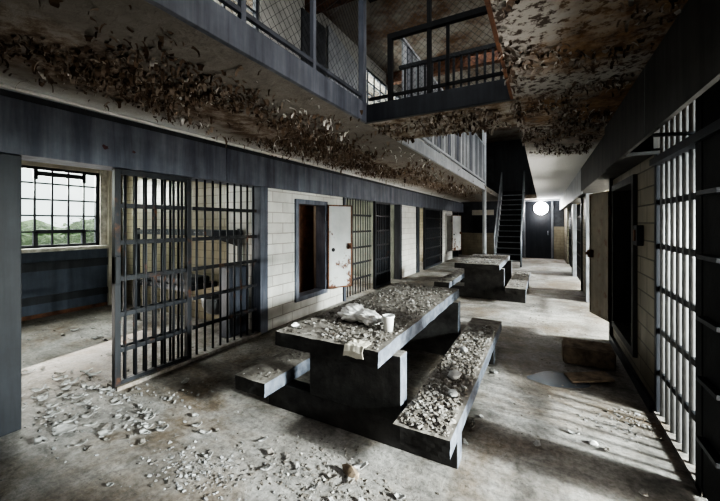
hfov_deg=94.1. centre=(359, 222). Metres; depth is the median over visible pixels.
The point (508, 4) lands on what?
peeling paint
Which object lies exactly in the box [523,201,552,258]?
door
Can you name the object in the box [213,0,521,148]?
ceiling
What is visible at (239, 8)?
mesh railing
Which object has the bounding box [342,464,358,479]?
chunk
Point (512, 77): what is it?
peeling paint
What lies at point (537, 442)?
flake
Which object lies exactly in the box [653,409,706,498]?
trim
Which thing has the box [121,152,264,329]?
wall
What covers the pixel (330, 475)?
flake
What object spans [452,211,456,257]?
panel
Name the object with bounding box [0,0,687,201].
ceiling
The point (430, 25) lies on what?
mesh railing
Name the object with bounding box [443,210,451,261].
wall pier
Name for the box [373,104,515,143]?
peeling paint
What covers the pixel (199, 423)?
flake
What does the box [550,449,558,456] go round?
flake
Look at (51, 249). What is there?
windowsill
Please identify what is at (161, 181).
panel
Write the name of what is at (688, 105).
wall partition
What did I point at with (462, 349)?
chunk
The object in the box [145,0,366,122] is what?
beam
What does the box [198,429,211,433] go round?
flake
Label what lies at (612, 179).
trim
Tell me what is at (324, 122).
peeling paint
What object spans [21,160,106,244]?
wall
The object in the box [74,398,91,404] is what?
flake
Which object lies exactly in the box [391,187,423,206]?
beam
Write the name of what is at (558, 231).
end tile
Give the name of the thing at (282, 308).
wall pier
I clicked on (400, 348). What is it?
rubble
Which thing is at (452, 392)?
chunk
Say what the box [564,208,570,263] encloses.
wall pier
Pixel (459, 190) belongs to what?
peeling paint
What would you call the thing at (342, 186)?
beam
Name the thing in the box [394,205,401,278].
trim
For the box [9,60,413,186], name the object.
peeling paint
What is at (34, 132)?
beam
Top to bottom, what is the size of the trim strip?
0.050 m
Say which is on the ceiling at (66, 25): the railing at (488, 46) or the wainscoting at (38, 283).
the railing at (488, 46)
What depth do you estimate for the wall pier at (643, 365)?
2.87 m
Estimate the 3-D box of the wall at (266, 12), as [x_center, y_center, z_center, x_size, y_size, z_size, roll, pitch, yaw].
[0.298,-2.393,7.700,0.140,2.515,18.600,0,0,29]
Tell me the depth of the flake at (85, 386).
3.04 m
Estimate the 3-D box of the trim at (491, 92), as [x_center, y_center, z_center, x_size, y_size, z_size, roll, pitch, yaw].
[0.629,-1.060,2.966,1.330,0.170,0.048,0,0,29]
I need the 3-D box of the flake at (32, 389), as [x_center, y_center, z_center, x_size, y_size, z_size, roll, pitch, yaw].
[-2.866,1.480,2.978,0.089,0.032,0.061,0,0,-30]
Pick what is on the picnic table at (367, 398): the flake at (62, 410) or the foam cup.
the foam cup
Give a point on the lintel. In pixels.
(537, 199)
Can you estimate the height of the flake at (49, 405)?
0.030 m
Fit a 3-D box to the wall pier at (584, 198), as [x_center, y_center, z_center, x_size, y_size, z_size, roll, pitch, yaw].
[4.722,0.260,6.850,0.180,2.480,1.150,0,0,29]
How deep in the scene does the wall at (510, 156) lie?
14.76 m
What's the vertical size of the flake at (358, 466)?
0.027 m
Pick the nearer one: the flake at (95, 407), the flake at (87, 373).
the flake at (95, 407)
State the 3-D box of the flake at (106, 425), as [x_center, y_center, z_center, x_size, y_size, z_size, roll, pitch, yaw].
[-1.861,1.482,2.445,0.045,0.027,0.078,0,0,-19]
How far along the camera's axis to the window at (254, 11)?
4.53 m
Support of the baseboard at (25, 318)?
attached to the wall at (29, 163)
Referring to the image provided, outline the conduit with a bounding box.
[0,83,458,201]
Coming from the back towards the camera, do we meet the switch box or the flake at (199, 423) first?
the switch box
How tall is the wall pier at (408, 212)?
2.050 m
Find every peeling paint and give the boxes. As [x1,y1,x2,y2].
[0,0,458,178]
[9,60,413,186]
[259,98,349,141]
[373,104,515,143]
[373,147,429,168]
[404,173,488,197]
[497,0,684,156]
[497,26,528,145]
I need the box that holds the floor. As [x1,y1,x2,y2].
[0,255,707,500]
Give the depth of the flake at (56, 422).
2.47 m
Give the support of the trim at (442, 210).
attached to the wall partition at (421, 209)
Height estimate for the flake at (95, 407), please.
0.030 m
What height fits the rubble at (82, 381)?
0.032 m
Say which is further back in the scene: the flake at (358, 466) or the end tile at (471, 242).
the end tile at (471, 242)
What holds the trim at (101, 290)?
attached to the wall at (29, 163)
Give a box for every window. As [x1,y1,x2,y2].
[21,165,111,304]
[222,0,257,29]
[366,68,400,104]
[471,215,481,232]
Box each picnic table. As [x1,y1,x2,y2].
[235,283,501,468]
[434,254,529,302]
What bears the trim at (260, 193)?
attached to the wall at (129, 178)
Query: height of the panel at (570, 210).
1.960 m
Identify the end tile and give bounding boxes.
[462,233,493,254]
[472,210,493,214]
[554,227,563,258]
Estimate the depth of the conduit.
3.22 m
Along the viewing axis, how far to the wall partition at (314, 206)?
6.59 m
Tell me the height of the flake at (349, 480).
0.026 m
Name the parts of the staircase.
handrail, handrail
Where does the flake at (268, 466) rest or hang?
on the floor
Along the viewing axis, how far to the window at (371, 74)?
7.74 m
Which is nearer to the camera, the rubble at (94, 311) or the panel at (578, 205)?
the rubble at (94, 311)
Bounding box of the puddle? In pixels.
[527,371,590,387]
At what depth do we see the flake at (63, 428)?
2.43 m
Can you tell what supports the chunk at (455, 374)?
on the rubble at (464, 360)
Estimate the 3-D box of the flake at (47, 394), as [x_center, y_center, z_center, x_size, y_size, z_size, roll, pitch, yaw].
[-2.678,1.482,2.838,0.046,0.028,0.111,0,0,1]
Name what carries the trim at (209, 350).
attached to the wall at (129, 178)
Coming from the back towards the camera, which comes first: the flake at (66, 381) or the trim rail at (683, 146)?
the flake at (66, 381)
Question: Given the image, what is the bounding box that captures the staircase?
[494,171,524,266]
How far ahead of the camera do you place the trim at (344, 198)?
6.41 m
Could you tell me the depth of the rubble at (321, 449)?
2.00 m
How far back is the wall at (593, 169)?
5.15 m
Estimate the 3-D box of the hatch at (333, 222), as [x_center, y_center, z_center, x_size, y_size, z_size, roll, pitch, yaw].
[-0.706,0.425,5.735,0.417,1.600,1.335,0,0,44]
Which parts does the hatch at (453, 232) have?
frame, door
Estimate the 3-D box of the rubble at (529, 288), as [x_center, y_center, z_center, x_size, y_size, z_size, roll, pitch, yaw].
[2.745,1.498,4.576,1.032,0.017,7.253,0,0,29]
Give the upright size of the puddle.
0.001 m
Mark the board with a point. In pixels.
(594, 376)
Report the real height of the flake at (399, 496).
0.022 m
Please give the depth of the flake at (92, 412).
2.60 m
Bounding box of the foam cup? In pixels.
[382,314,394,331]
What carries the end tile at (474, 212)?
attached to the wall at (558, 215)
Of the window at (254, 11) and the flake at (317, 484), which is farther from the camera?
the window at (254, 11)
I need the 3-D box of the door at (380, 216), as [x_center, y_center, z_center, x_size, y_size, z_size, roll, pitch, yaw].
[0.515,0.500,7.912,0.078,1.980,0.860,0,0,29]
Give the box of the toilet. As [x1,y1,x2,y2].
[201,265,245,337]
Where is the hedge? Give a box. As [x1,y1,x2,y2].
[21,218,93,245]
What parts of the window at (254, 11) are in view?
frame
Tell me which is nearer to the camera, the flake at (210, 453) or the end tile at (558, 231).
the flake at (210, 453)
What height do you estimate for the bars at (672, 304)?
2.440 m
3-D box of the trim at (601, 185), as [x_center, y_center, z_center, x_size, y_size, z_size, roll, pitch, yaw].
[5.595,-0.575,8.595,0.320,0.030,11.950,0,0,29]
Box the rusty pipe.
[299,205,299,292]
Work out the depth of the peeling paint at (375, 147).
4.85 m
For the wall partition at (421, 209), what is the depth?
13.01 m
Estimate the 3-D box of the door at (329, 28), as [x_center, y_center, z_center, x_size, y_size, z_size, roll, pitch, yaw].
[-0.317,-2.317,6.355,0.030,2.365,1.050,0,0,29]
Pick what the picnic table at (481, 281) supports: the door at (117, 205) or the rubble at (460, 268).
the rubble at (460, 268)
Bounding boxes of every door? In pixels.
[112,168,191,389]
[301,8,325,75]
[327,24,356,96]
[373,201,390,288]
[423,208,441,269]
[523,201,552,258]
[696,80,719,500]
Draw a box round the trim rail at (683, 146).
[649,118,719,165]
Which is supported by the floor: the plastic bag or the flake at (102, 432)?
the flake at (102, 432)
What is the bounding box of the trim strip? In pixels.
[0,89,462,203]
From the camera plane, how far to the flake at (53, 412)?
2.59 m
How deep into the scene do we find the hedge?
8.42 m
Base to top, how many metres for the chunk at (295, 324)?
0.033 m
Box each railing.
[218,0,365,104]
[368,0,504,102]
[399,43,502,97]
[400,38,484,181]
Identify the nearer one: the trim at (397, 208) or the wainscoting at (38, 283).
the wainscoting at (38, 283)
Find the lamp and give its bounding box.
[533,201,548,214]
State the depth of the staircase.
12.60 m
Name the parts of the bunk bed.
leg, mattress, leg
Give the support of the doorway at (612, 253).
attached to the wall pier at (643, 365)
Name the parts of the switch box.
plate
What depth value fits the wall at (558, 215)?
15.24 m
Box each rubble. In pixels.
[0,361,226,480]
[21,311,218,403]
[121,437,274,500]
[148,278,439,418]
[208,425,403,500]
[243,349,308,379]
[284,283,454,349]
[400,324,496,436]
[400,348,440,399]
[438,268,463,281]
[461,254,503,264]
[492,288,658,498]
[509,271,527,286]
[579,404,665,446]
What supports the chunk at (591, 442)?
on the floor
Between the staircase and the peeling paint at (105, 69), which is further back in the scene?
the staircase
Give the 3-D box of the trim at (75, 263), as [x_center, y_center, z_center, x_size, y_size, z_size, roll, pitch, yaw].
[-5.440,0.690,4.612,0.030,0.140,3.880,0,0,29]
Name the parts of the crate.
lid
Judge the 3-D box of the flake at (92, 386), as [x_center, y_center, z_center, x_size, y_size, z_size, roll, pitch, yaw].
[-2.404,1.480,3.025,0.089,0.029,0.063,-1,1,-10]
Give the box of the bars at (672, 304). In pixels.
[654,94,704,496]
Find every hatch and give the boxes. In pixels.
[294,199,351,302]
[445,213,461,253]
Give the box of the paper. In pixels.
[343,338,371,359]
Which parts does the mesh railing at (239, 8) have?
post, post, post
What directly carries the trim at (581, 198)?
attached to the wall at (593, 169)
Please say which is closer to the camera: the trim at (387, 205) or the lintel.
the trim at (387, 205)
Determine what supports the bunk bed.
on the floor
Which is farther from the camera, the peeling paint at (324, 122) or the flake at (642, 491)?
the peeling paint at (324, 122)
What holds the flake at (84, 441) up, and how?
on the floor
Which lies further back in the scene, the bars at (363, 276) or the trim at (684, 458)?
the bars at (363, 276)
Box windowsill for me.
[21,245,108,252]
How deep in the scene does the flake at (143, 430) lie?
2.39 m
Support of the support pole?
on the floor
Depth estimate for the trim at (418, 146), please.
5.53 m
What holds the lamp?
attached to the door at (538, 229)
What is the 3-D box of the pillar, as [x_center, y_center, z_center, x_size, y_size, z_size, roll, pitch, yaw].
[-2.566,0.505,2.427,0.170,1.990,0.120,0,0,29]
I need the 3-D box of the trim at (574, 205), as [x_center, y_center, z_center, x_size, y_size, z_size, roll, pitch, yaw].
[5.987,0.485,9.343,0.090,2.030,0.100,0,0,29]
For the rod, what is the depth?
2.04 m
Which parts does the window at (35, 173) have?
vent sash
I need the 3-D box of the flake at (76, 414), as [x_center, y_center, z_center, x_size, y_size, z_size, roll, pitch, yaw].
[-2.180,1.477,2.523,0.039,0.035,0.121,0,0,6]
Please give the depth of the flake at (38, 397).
2.85 m
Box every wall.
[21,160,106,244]
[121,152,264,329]
[258,0,461,167]
[300,205,313,291]
[435,142,563,258]
[494,139,531,194]
[559,135,609,209]
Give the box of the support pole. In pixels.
[482,130,485,253]
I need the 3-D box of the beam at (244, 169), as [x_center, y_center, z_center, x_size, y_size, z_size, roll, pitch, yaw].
[-1.162,-0.688,5.039,0.290,0.395,2.262,0,0,29]
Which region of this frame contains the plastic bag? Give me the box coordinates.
[337,303,382,324]
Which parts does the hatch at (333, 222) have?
frame, door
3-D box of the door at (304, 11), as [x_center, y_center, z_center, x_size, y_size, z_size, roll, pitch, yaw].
[-0.766,-2.268,5.575,0.030,2.265,0.650,0,0,29]
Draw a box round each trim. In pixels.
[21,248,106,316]
[21,257,107,272]
[21,286,107,306]
[107,330,260,391]
[254,187,267,333]
[343,197,345,300]
[365,79,513,123]
[387,205,387,280]
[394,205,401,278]
[397,138,484,189]
[416,207,419,272]
[440,210,442,262]
[484,0,512,99]
[563,169,629,208]
[573,204,576,276]
[581,198,582,290]
[586,193,592,301]
[608,150,659,170]
[609,178,614,340]
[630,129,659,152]
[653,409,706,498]
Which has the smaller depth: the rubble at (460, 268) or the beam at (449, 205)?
the rubble at (460, 268)
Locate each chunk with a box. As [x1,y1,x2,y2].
[291,322,298,326]
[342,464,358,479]
[447,369,461,379]
[448,389,457,396]
[458,347,467,351]
[589,440,597,445]
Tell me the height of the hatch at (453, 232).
1.600 m
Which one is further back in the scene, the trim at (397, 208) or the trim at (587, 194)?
the trim at (397, 208)
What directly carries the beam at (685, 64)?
attached to the ceiling at (66, 25)
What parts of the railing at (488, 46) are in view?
rail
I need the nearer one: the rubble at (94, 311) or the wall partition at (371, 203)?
the rubble at (94, 311)
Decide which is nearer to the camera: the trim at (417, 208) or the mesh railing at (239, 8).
the mesh railing at (239, 8)
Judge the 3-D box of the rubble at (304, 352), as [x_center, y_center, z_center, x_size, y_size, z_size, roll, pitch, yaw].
[-0.251,1.196,3.653,0.284,0.019,2.438,0,0,29]
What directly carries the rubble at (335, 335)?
on the picnic table at (367, 398)
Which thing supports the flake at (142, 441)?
on the floor
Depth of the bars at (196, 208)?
4.11 m
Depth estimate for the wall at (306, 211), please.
6.41 m
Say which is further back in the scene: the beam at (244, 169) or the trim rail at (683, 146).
the beam at (244, 169)
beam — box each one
[0,95,225,182]
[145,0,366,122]
[215,149,331,195]
[331,173,390,202]
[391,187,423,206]
[420,195,444,209]
[445,200,462,212]
[605,0,719,170]
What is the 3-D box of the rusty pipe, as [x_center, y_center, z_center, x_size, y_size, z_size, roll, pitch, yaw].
[-1.099,0.260,5.956,0.070,2.480,0.070,0,0,29]
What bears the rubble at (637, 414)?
on the floor
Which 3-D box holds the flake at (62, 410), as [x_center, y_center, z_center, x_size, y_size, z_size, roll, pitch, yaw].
[-2.386,1.478,2.621,0.118,0.033,0.038,0,0,-16]
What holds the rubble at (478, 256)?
on the picnic table at (481, 281)
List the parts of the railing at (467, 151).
rail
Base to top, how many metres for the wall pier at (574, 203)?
2.480 m
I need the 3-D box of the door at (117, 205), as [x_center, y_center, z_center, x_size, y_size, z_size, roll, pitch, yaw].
[-2.028,0.500,3.327,0.070,1.980,0.745,0,0,29]
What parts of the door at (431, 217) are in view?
rail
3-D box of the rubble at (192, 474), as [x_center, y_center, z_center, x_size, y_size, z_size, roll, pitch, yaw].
[-1.028,1.497,2.055,1.171,0.024,0.634,0,0,27]
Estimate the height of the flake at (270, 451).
0.026 m
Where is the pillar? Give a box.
[0,153,20,436]
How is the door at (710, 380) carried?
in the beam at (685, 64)
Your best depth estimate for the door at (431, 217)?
11.39 m
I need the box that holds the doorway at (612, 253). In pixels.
[585,174,636,357]
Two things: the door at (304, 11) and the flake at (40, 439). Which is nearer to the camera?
the flake at (40, 439)
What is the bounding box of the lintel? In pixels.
[525,199,559,200]
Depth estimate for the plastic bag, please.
2.61 m
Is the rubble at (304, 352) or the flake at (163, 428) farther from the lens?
the rubble at (304, 352)
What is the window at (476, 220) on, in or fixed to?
in the wall at (558, 215)
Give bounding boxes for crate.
[562,337,615,370]
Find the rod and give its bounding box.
[652,131,694,136]
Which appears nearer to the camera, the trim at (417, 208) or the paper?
the paper
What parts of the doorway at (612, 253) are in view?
door, frame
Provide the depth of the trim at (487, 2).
1.78 m
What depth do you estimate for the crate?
3.53 m
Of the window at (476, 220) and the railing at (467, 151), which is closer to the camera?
the railing at (467, 151)
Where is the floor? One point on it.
(582, 471)
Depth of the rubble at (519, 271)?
7.08 m
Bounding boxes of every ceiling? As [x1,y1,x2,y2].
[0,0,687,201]
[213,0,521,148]
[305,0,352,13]
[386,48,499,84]
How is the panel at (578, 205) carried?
on the floor
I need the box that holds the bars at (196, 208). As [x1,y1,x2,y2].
[192,179,256,353]
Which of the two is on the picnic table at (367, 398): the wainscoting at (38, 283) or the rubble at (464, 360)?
the rubble at (464, 360)
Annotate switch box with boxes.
[633,225,643,245]
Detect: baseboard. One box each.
[21,302,106,320]
[610,335,653,412]
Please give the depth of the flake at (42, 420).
2.51 m
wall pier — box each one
[268,188,342,330]
[402,205,415,277]
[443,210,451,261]
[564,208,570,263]
[572,203,579,272]
[583,193,594,295]
[613,154,654,400]
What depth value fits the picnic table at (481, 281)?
6.65 m
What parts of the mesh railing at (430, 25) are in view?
post, post, rail, guard rail, post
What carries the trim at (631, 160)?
attached to the beam at (685, 64)
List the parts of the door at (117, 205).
rail, rail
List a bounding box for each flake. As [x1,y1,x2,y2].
[31,387,43,391]
[34,435,47,444]
[36,394,44,399]
[37,418,45,424]
[38,393,49,400]
[42,411,56,417]
[45,403,58,407]
[45,409,63,413]
[51,419,61,427]
[52,423,77,434]
[60,378,69,384]
[62,413,78,422]
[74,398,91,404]
[74,439,87,445]
[80,410,94,416]
[81,383,90,388]
[85,371,101,374]
[88,384,99,388]
[91,405,99,410]
[98,429,112,435]
[101,422,109,428]
[138,438,145,444]
[139,428,147,433]
[144,415,154,419]
[156,424,168,430]
[192,421,201,426]
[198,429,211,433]
[203,452,212,456]
[260,463,270,470]
[267,447,273,455]
[308,483,318,489]
[326,472,337,478]
[346,474,354,483]
[352,461,367,468]
[394,492,405,499]
[533,439,540,445]
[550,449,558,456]
[639,488,648,496]
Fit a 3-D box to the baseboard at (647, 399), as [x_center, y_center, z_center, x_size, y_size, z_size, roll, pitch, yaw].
[2.736,1.455,3.434,0.030,0.090,1.790,0,0,29]
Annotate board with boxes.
[564,371,614,382]
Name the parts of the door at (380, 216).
rail, rail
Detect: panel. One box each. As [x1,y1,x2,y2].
[121,177,180,373]
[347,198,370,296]
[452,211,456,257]
[569,208,571,266]
[577,203,580,281]
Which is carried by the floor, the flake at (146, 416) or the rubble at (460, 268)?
the flake at (146, 416)
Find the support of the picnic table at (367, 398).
on the floor
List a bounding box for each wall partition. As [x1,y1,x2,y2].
[314,206,315,287]
[346,199,393,278]
[420,208,422,261]
[688,105,688,418]
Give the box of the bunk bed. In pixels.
[137,228,242,319]
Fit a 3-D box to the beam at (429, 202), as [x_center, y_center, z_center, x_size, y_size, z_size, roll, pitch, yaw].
[2.499,-0.688,11.739,0.290,0.395,2.592,0,0,29]

